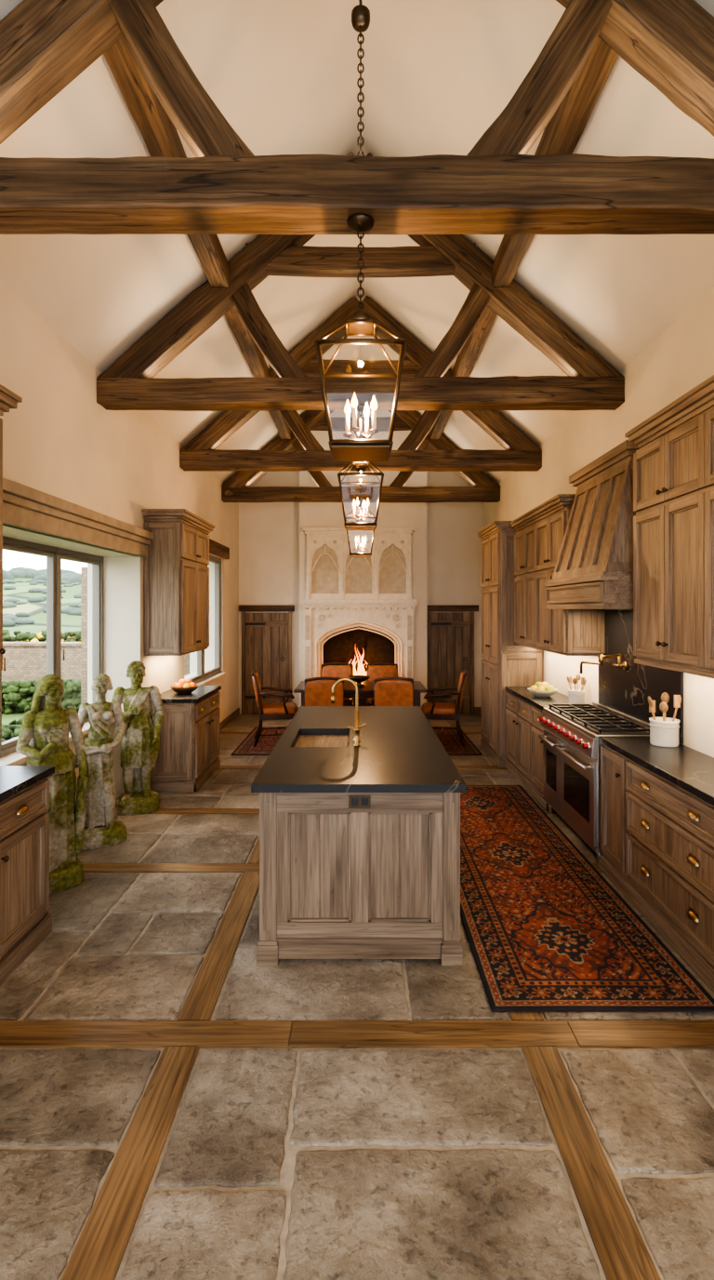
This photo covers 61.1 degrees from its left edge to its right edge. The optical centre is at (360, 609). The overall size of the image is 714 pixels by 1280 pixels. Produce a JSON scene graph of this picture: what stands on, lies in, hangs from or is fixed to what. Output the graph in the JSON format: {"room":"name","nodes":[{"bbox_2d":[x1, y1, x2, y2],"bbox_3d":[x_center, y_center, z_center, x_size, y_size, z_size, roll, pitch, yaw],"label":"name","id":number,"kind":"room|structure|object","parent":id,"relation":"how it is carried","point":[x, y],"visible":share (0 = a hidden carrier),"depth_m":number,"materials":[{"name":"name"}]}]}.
{"room":"kitchen","nodes":[
{"label":"kitchen","id":0,"kind":"room"},
{"bbox_2d":[0,280,239,803],"bbox_3d":[-2.350,-0.070,4.450,0.500,3.740,11.900,0,0,0],"label":"wall","id":1,"kind":"structure","parent":0,"point":[59,442],"depth_m":5.28,"materials":[{"name":"paint"}]},
{"bbox_2d":[0,384,22,670],"bbox_3d":[-1.888,-0.365,2.280,0.416,1.370,1.440,0,0,0],"label":"upper cabinet","id":2,"kind":"object","parent":1,"relation":"attached to","point":[8,399],"visible":1,"depth_m":2.90,"materials":[{"name":"brown wood"}]},
{"bbox_2d":[0,536,103,758],"bbox_3d":[-2.480,0.255,4.425,0.110,1.510,2.650,0,0,0],"label":"window","id":3,"kind":"structure","parent":1,"relation":"in","point":[54,555],"depth_m":4.87,"materials":[{"name":"brown paint"}]},
{"bbox_2d":[0,718,114,765],"bbox_3d":[-2.425,1.030,4.425,0.250,0.040,2.650,0,0,0],"label":"trim","id":4,"kind":"structure","parent":1,"relation":"attached to","point":[15,758],"depth_m":4.14,"materials":[{"name":"paint"}]},
{"bbox_2d":[2,477,153,557],"bbox_3d":[-2.070,-0.620,4.425,0.140,0.240,2.950,0,0,0],"label":"window cornice","id":5,"kind":"structure","parent":1,"relation":"attached to","point":[24,507],"depth_m":4.19,"materials":[{"name":"oak wood"}]},
{"bbox_2d":[141,508,214,655],"bbox_3d":[-1.888,-0.255,6.375,0.416,1.410,1.190,0,0,0],"label":"upper cabinet","id":6,"kind":"object","parent":1,"relation":"attached to","point":[176,569],"visible":1,"depth_m":5.84,"materials":[{"name":"brown wood"}]},
{"bbox_2d":[188,554,221,683],"bbox_3d":[-2.160,0.095,8.200,0.110,1.730,2.000,0,0,0],"label":"window","id":7,"kind":"structure","parent":1,"relation":"in","point":[201,675],"depth_m":9.14,"materials":[{"name":"brown paint"}]},
{"bbox_2d":[184,672,226,685],"bbox_3d":[-2.300,0.980,8.200,0.500,0.040,2.100,0,0,0],"label":"trim","id":8,"kind":"structure","parent":1,"relation":"attached to","point":[206,681],"depth_m":8.52,"materials":[{"name":"paint"}]},
{"bbox_2d":[209,538,229,559],"bbox_3d":[-2.125,-0.870,8.215,0.150,0.180,2.470,0,0,0],"label":"trim","id":9,"kind":"structure","parent":1,"relation":"attached to","point":[217,549],"depth_m":8.74,"materials":[{"name":"brown wood"}]},
{"bbox_2d":[219,707,239,731],"bbox_3d":[-2.091,1.745,8.080,0.017,0.110,4.640,0,0,0],"label":"baseboard","id":10,"kind":"structure","parent":1,"relation":"attached to","point":[232,716],"depth_m":9.57,"materials":[{"name":"brown wood"}]},
{"bbox_2d":[0,714,713,1279],"bbox_3d":[-0.050,1.859,4.450,5.100,0.122,12.500,0,0,0],"label":"floor","id":11,"kind":"structure","parent":0,"point":[175,1104],"depth_m":2.19,"materials":[{"name":"stone"}]},
{"bbox_2d":[0,765,54,985],"bbox_3d":[-1.896,1.340,2.540,0.400,0.920,1.720,0,0,0],"label":"base cabinet","id":12,"kind":"object","parent":11,"relation":"on","point":[25,922],"visible":1,"depth_m":3.12,"materials":[{"name":"brown wood"}]},
{"bbox_2d":[15,674,87,894],"bbox_3d":[-2.039,1.113,3.983,0.416,1.375,0.367,0,0,-41],"label":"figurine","id":13,"kind":"object","parent":11,"relation":"on","point":[44,733],"visible":0.73,"depth_m":3.92,"materials":[{"name":"stone"}]},
{"bbox_2d":[78,673,126,850],"bbox_3d":[-2.039,1.153,4.721,0.401,1.294,0.377,0,0,-30],"label":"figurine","id":14,"kind":"object","parent":11,"relation":"on","point":[103,828],"visible":0.74,"depth_m":4.64,"materials":[{"name":"stone"}]},
{"bbox_2d":[111,660,164,815],"bbox_3d":[-2.020,1.132,5.460,0.445,1.336,0.390,0,0,2],"label":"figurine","id":15,"kind":"object","parent":11,"relation":"on","point":[140,737],"visible":0.94,"depth_m":5.39,"materials":[{"name":"stone"}]},
{"bbox_2d":[149,685,221,792],"bbox_3d":[-1.841,1.340,6.448,0.510,0.920,1.044,0,0,0],"label":"base cabinet","id":16,"kind":"object","parent":11,"relation":"on","point":[188,754],"visible":0.88,"depth_m":5.94,"materials":[{"name":"brown wood"}]},
{"bbox_2d":[170,679,199,693],"bbox_3d":[-1.850,0.807,6.350,0.300,0.146,0.300,0,0,0],"label":"fruit bowl","id":17,"kind":"object","parent":16,"relation":"on","point":[183,686],"visible":1,"depth_m":6.27,"materials":[{"name":"brown wood"}]},
{"bbox_2d":[290,527,418,721],"bbox_3d":[-0.025,0.235,9.923,2.150,3.130,0.946,0,0,0],"label":"stone fireplace","id":18,"kind":"object","parent":11,"relation":"on","point":[350,604],"visible":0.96,"depth_m":9.88,"materials":[{"name":"stone"}]},
{"bbox_3d":[-0.020,1.225,10.197,0.603,0.335,0.276,0,0,0],"label":"logs","id":19,"kind":"object","parent":18,"relation":"in","visible":0},
{"bbox_2d":[348,648,367,675],"bbox_3d":[-0.015,0.902,10.192,0.563,0.642,0.118,0,0,0],"label":"flames","id":20,"kind":"object","parent":19,"relation":"on","point":[361,669],"visible":0.44,"depth_m":10.19,"materials":[{"name":"orange"}]},
{"bbox_2d":[230,726,482,755],"bbox_3d":[-0.050,1.791,8.325,3.100,0.011,1.750,0,0,0],"label":"rug","id":21,"kind":"object","parent":11,"relation":"on","point":[452,744],"visible":0.24,"depth_m":8.04,"materials":[{"name":"fabric"}]},
{"bbox_2d":[251,669,297,746],"bbox_3d":[-1.161,1.302,8.144,0.602,0.977,0.620,0,0,-9],"label":"dining chair","id":22,"kind":"object","parent":21,"relation":"on","point":[274,711],"visible":0.96,"depth_m":7.90,"materials":[{"name":"leather"}]},
{"bbox_2d":[304,676,344,706],"bbox_3d":[-0.466,1.302,7.579,0.502,0.977,0.602,0,0,-6],"label":"dining chair","id":23,"kind":"object","parent":21,"relation":"on","point":[317,690],"visible":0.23,"depth_m":7.30,"materials":[{"name":"leather"}]},
{"bbox_2d":[320,662,353,706],"bbox_3d":[-0.360,1.302,8.991,0.502,0.977,0.602,0,0,0],"label":"dining chair","id":24,"kind":"object","parent":21,"relation":"on","point":[345,670],"visible":0.21,"depth_m":9.20,"materials":[{"name":"leather"}]},
{"bbox_2d":[293,680,427,706],"bbox_3d":[0.000,1.413,8.275,1.720,0.745,0.950,0,0,0],"label":"dining table","id":25,"kind":"object","parent":21,"relation":"on","point":[366,691],"visible":0.2,"depth_m":7.88,"materials":[{"name":"brown wood"}]},
{"bbox_2d":[348,675,370,686],"bbox_3d":[-0.020,0.975,8.200,0.300,0.130,0.300,0,0,0],"label":"bowl","id":26,"kind":"object","parent":25,"relation":"on","point":[359,679],"visible":0.92,"depth_m":8.14,"materials":[{"name":"brown metal"}]},
{"bbox_2d":[366,662,399,706],"bbox_3d":[0.356,1.302,8.991,0.502,0.977,0.602,0,0,-6],"label":"dining chair","id":27,"kind":"object","parent":21,"relation":"on","point":[375,670],"visible":0.25,"depth_m":9.20,"materials":[{"name":"leather"}]},
{"bbox_2d":[373,676,414,706],"bbox_3d":[0.417,1.302,7.579,0.502,0.977,0.602,0,0,3],"label":"dining chair","id":28,"kind":"object","parent":21,"relation":"on","point":[388,691],"visible":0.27,"depth_m":7.30,"materials":[{"name":"leather"}]},
{"bbox_2d":[421,669,466,746],"bbox_3d":[1.121,1.302,8.144,0.602,0.977,0.620,0,0,9],"label":"dining chair","id":29,"kind":"object","parent":21,"relation":"on","point":[433,711],"visible":0.94,"depth_m":7.90,"materials":[{"name":"leather"}]},
{"bbox_2d":[251,706,466,965],"bbox_3d":[-0.010,1.340,4.270,1.084,0.920,2.460,0,0,0],"label":"kitchen island","id":30,"kind":"object","parent":11,"relation":"on","point":[360,846],"visible":1,"depth_m":3.10,"materials":[{"name":"oak"},{"name":"black stone"}]},
{"bbox_2d":[331,678,367,746],"bbox_3d":[-0.079,0.670,3.979,0.240,0.420,0.218,0,0,0],"label":"brass faucet","id":31,"kind":"object","parent":30,"relation":"on","point":[356,729],"visible":1,"depth_m":4.05,"materials":[{"name":"brown metal"}]},
{"bbox_2d":[476,520,544,766],"bbox_3d":[1.813,0.395,7.453,0.566,2.810,1.094,0,0,0],"label":"tall cabinet","id":32,"kind":"object","parent":11,"relation":"on","point":[505,662],"visible":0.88,"depth_m":6.95,"materials":[{"name":"brown wood"}]},
{"bbox_2d":[505,686,586,810],"bbox_3d":[1.861,1.340,6.152,0.470,0.920,1.495,0,0,0],"label":"base cabinet","id":33,"kind":"object","parent":11,"relation":"on","point":[525,749],"visible":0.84,"depth_m":6.07,"materials":[{"name":"brown wood"}]},
{"bbox_2d":[527,681,558,697],"bbox_3d":[1.840,0.807,6.120,0.300,0.146,0.300,0,0,0],"label":"fruit bowl","id":34,"kind":"object","parent":33,"relation":"on","point":[544,689],"visible":1,"depth_m":6.04,"materials":[{"name":"beige ceramic"}]},
{"bbox_2d":[566,674,586,704],"bbox_3d":[1.986,0.741,5.560,0.179,0.277,0.156,0,0,-12],"label":"utensil crock","id":35,"kind":"object","parent":33,"relation":"on","point":[576,696],"visible":0.94,"depth_m":5.51,"materials":[{"name":"beige ceramic"}]},
{"bbox_2d":[460,785,713,1012],"bbox_3d":[1.103,1.791,4.425,1.035,0.011,3.450,0,0,0],"label":"runner rug","id":36,"kind":"object","parent":11,"relation":"on","point":[546,931],"visible":0.82,"depth_m":3.40,"materials":[{"name":"fabric"}]},
{"bbox_2d":[538,701,650,866],"bbox_3d":[1.831,1.312,4.800,0.519,0.975,1.194,0,0,0],"label":"range cooker","id":37,"kind":"object","parent":11,"relation":"on","point":[572,746],"visible":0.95,"depth_m":4.61,"materials":[{"name":"silver metal"}]},
{"bbox_2d":[599,735,713,992],"bbox_3d":[1.861,1.340,2.938,0.470,0.920,2.515,0,0,0],"label":"base cabinet","id":38,"kind":"object","parent":11,"relation":"on","point":[658,803],"visible":0.99,"depth_m":3.38,"materials":[{"name":"brown wood"}]},
{"bbox_2d":[648,692,681,747],"bbox_3d":[1.975,0.713,3.930,0.207,0.334,0.182,0,0,-12],"label":"utensil crock","id":39,"kind":"object","parent":38,"relation":"on","point":[664,731],"visible":1,"depth_m":3.86,"materials":[{"name":"beige ceramic"}]},
{"bbox_2d":[0,0,713,486],"bbox_3d":[0.000,-2.673,4.450,5.500,2.633,12.700,0,0,0],"label":"ceiling","id":40,"kind":"structure","parent":0,"point":[284,74],"depth_m":3.95,"materials":[{"name":"paint"}]},
{"bbox_2d":[103,36,294,450],"bbox_3d":[-1.120,-2.650,4.450,0.165,0.185,11.900,0,0,0],"label":"wooden beam","id":41,"kind":"structure","parent":40,"relation":"attached to","point":[161,138],"depth_m":3.38,"materials":[{"name":"brown wood"}]},
{"bbox_2d":[0,0,713,234],"bbox_3d":[0.002,-2.638,2.559,4.274,2.014,0.209,0,0,0],"label":"roof truss","id":42,"kind":"object","parent":40,"relation":"attached to","point":[498,188],"visible":1,"depth_m":2.48,"materials":[{"name":"brown wood"}]},
{"bbox_2d":[314,0,407,461],"bbox_3d":[0.000,-1.712,2.560,0.367,2.115,0.367,0,0,0],"label":"lantern pendant light","id":43,"kind":"object","parent":42,"relation":"hanging from","point":[364,448],"visible":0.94,"depth_m":2.53,"materials":[{"name":"gold metal"}]},
{"bbox_2d":[96,151,625,411],"bbox_3d":[0.000,-2.640,4.899,4.264,2.016,0.207,0,0,0],"label":"roof truss","id":44,"kind":"object","parent":40,"relation":"attached to","point":[591,382],"visible":0.83,"depth_m":4.82,"materials":[{"name":"brown wood"}]},
{"bbox_2d":[337,403,384,530],"bbox_3d":[0.000,-1.151,4.900,0.367,0.991,0.367,0,0,0],"label":"lantern pendant light","id":45,"kind":"object","parent":44,"relation":"hanging from","point":[360,407],"visible":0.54,"depth_m":4.84,"materials":[{"name":"gold metal"}]},
{"bbox_2d":[179,295,542,471],"bbox_3d":[0.002,-2.642,7.100,4.267,2.013,0.209,0,0,0],"label":"roof truss","id":46,"kind":"object","parent":40,"relation":"attached to","point":[521,454],"visible":0.63,"depth_m":7.01,"materials":[{"name":"brown wood"}]},
{"bbox_2d":[346,467,375,557],"bbox_3d":[0.000,-1.133,7.100,0.367,1.026,0.367,0,0,0],"label":"lantern pendant light","id":47,"kind":"object","parent":46,"relation":"hanging from","point":[359,470],"visible":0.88,"depth_m":7.05,"materials":[{"name":"gold metal"}]},
{"bbox_2d":[221,410,500,502],"bbox_3d":[0.000,-2.639,9.202,4.267,2.007,0.207,0,0,0],"label":"roof truss","id":48,"kind":"object","parent":40,"relation":"attached to","point":[236,489],"visible":0.59,"depth_m":9.11,"materials":[{"name":"brown wood"}]},
{"bbox_2d":[426,37,618,450],"bbox_3d":[1.120,-2.650,4.450,0.166,0.184,11.900,0,0,0],"label":"roof beam","id":49,"kind":"structure","parent":40,"relation":"attached to","point":[563,133],"depth_m":3.36,"materials":[{"name":"brown wood"}]},
{"bbox_2d":[239,410,482,714],"bbox_3d":[0.000,-0.995,10.350,5.200,5.590,0.700,0,0,0],"label":"wall","id":50,"kind":"structure","parent":0,"point":[446,547],"depth_m":10.40,"materials":[{"name":"paint"}]},
{"bbox_2d":[241,612,292,714],"bbox_3d":[-1.610,0.920,10.357,0.860,1.760,0.084,0,0,0],"label":"door","id":51,"kind":"structure","parent":50,"relation":"in","point":[266,637],"depth_m":10.35,"materials":[{"name":"brown wood"}]},
{"bbox_2d":[239,605,294,611],"bbox_3d":[-1.610,-0.018,10.363,0.940,0.105,0.075,0,0,0],"label":"trim","id":52,"kind":"structure","parent":50,"relation":"attached to","point":[241,607],"depth_m":10.33,"materials":[{"name":"brown wood"}]},
{"bbox_2d":[297,706,481,714],"bbox_3d":[0.465,1.740,10.390,3.270,0.120,0.020,0,0,0],"label":"baseboard","id":53,"kind":"structure","parent":50,"relation":"attached to","point":[477,710],"depth_m":10.38,"materials":[{"name":"brown wood"}]},
{"bbox_2d":[426,612,474,714],"bbox_3d":[1.540,0.920,10.357,0.800,1.760,0.084,0,0,0],"label":"door","id":54,"kind":"structure","parent":50,"relation":"in","point":[450,636],"depth_m":10.35,"materials":[{"name":"brown wood"}]},
{"bbox_2d":[426,605,479,611],"bbox_3d":[1.570,-0.018,10.363,0.900,0.105,0.075,0,0,0],"label":"trim","id":55,"kind":"structure","parent":50,"relation":"attached to","point":[429,607],"depth_m":10.33,"materials":[{"name":"brown wood"}]},
{"bbox_2d":[482,286,713,757],"bbox_3d":[2.300,-0.070,4.450,0.400,3.740,11.900,0,0,0],"label":"wall","id":56,"kind":"structure","parent":0,"point":[682,357],"depth_m":4.75,"materials":[{"name":"paint"}]},
{"bbox_2d":[509,493,605,655],"bbox_3d":[1.898,-0.295,6.033,0.396,1.390,1.734,0,0,0],"label":"upper cabinet","id":57,"kind":"object","parent":56,"relation":"attached to","point":[539,538],"visible":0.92,"depth_m":5.75,"materials":[{"name":"brown wood"}]},
{"bbox_2d":[545,440,639,609],"bbox_3d":[1.831,-0.560,4.548,0.530,1.120,1.205,0,0,0],"label":"range hood","id":58,"kind":"object","parent":56,"relation":"attached to","point":[593,569],"visible":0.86,"depth_m":4.27,"materials":[{"name":"brown wood"}]},
{"bbox_2d":[599,610,683,744],"bbox_3d":[2.091,0.440,4.615,0.013,0.870,1.370,0,0,0],"label":"backsplash slab","id":59,"kind":"structure","parent":56,"relation":"attached to","point":[627,691],"depth_m":4.70,"materials":[{"name":"black stone"}]},
{"bbox_2d":[580,653,627,673],"bbox_3d":[1.923,0.420,4.672,0.377,0.160,0.237,0,0,-21],"label":"tap","id":60,"kind":"object","parent":59,"relation":"attached to","point":[620,665],"visible":1,"depth_m":4.70,"materials":[{"name":"gold metal"}]},
{"bbox_2d":[625,374,713,678],"bbox_3d":[1.898,-0.393,2.840,0.396,1.475,2.100,0,0,0],"label":"upper cabinet","id":61,"kind":"object","parent":56,"relation":"attached to","point":[673,464],"visible":1,"depth_m":3.38,"materials":[{"name":"brown wood"}]},
{"label":"outside","id":62,"kind":"structure","parent":0,"visible":0},
{"bbox_2d":[1,627,80,724],"bbox_3d":[-31.305,1.910,20.000,57.390,0.180,80.000,0,0,0],"label":"lawn","id":63,"kind":"structure","parent":62,"point":[6,719],"depth_m":48.29,"materials":[{"name":"green plant"}]},
{"bbox_2d":[1,718,23,742],"bbox_3d":[-3.950,1.585,6.889,0.858,0.572,1.532,0,0,0],"label":"shrub","id":64,"kind":"object","parent":63,"relation":"on","point":[11,730],"visible":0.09,"depth_m":6.79,"materials":[{"name":"green plant"}]},
{"bbox_2d":[1,679,80,714],"bbox_3d":[-6.239,1.542,10.647,5.717,0.690,0.711,0,0,0],"label":"box hedge","id":65,"kind":"object","parent":63,"relation":"on","point":[17,695],"visible":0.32,"depth_m":10.42,"materials":[{"name":"green plant"}]},
{"bbox_2d":[2,629,80,641],"bbox_3d":[-8.810,1.164,14.043,8.611,1.431,0.944,0,0,0],"label":"flowering shrubs","id":66,"kind":"object","parent":63,"relation":"on","point":[74,636],"visible":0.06,"depth_m":13.83,"materials":[{"name":"green plant"}]},
{"bbox_2d":[80,567,87,704],"bbox_3d":[-4.125,0.600,9.475,0.350,2.500,0.350,0,0,0],"label":"pillar","id":67,"kind":"structure","parent":63,"relation":"on","point":[84,570],"depth_m":9.30,"materials":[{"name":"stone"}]},
{"bbox_2d":[1,641,189,680],"bbox_3d":[-12.650,1.285,13.200,18.700,1.130,0.480,0,0,0],"label":"stone wall","id":68,"kind":"structure","parent":63,"relation":"on","point":[24,660],"depth_m":13.00,"materials":[{"name":"beige stone"}]},
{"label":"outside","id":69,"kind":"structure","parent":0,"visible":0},
{"bbox_2d":[2,566,80,627],"bbox_3d":[-155.222,-10.378,224.600,529.557,36.939,420.000,0,0,0],"label":"wooded hillside","id":70,"kind":"structure","parent":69,"point":[24,589],"depth_m":175.64,"materials":[{"name":"green plant"}]}
]}

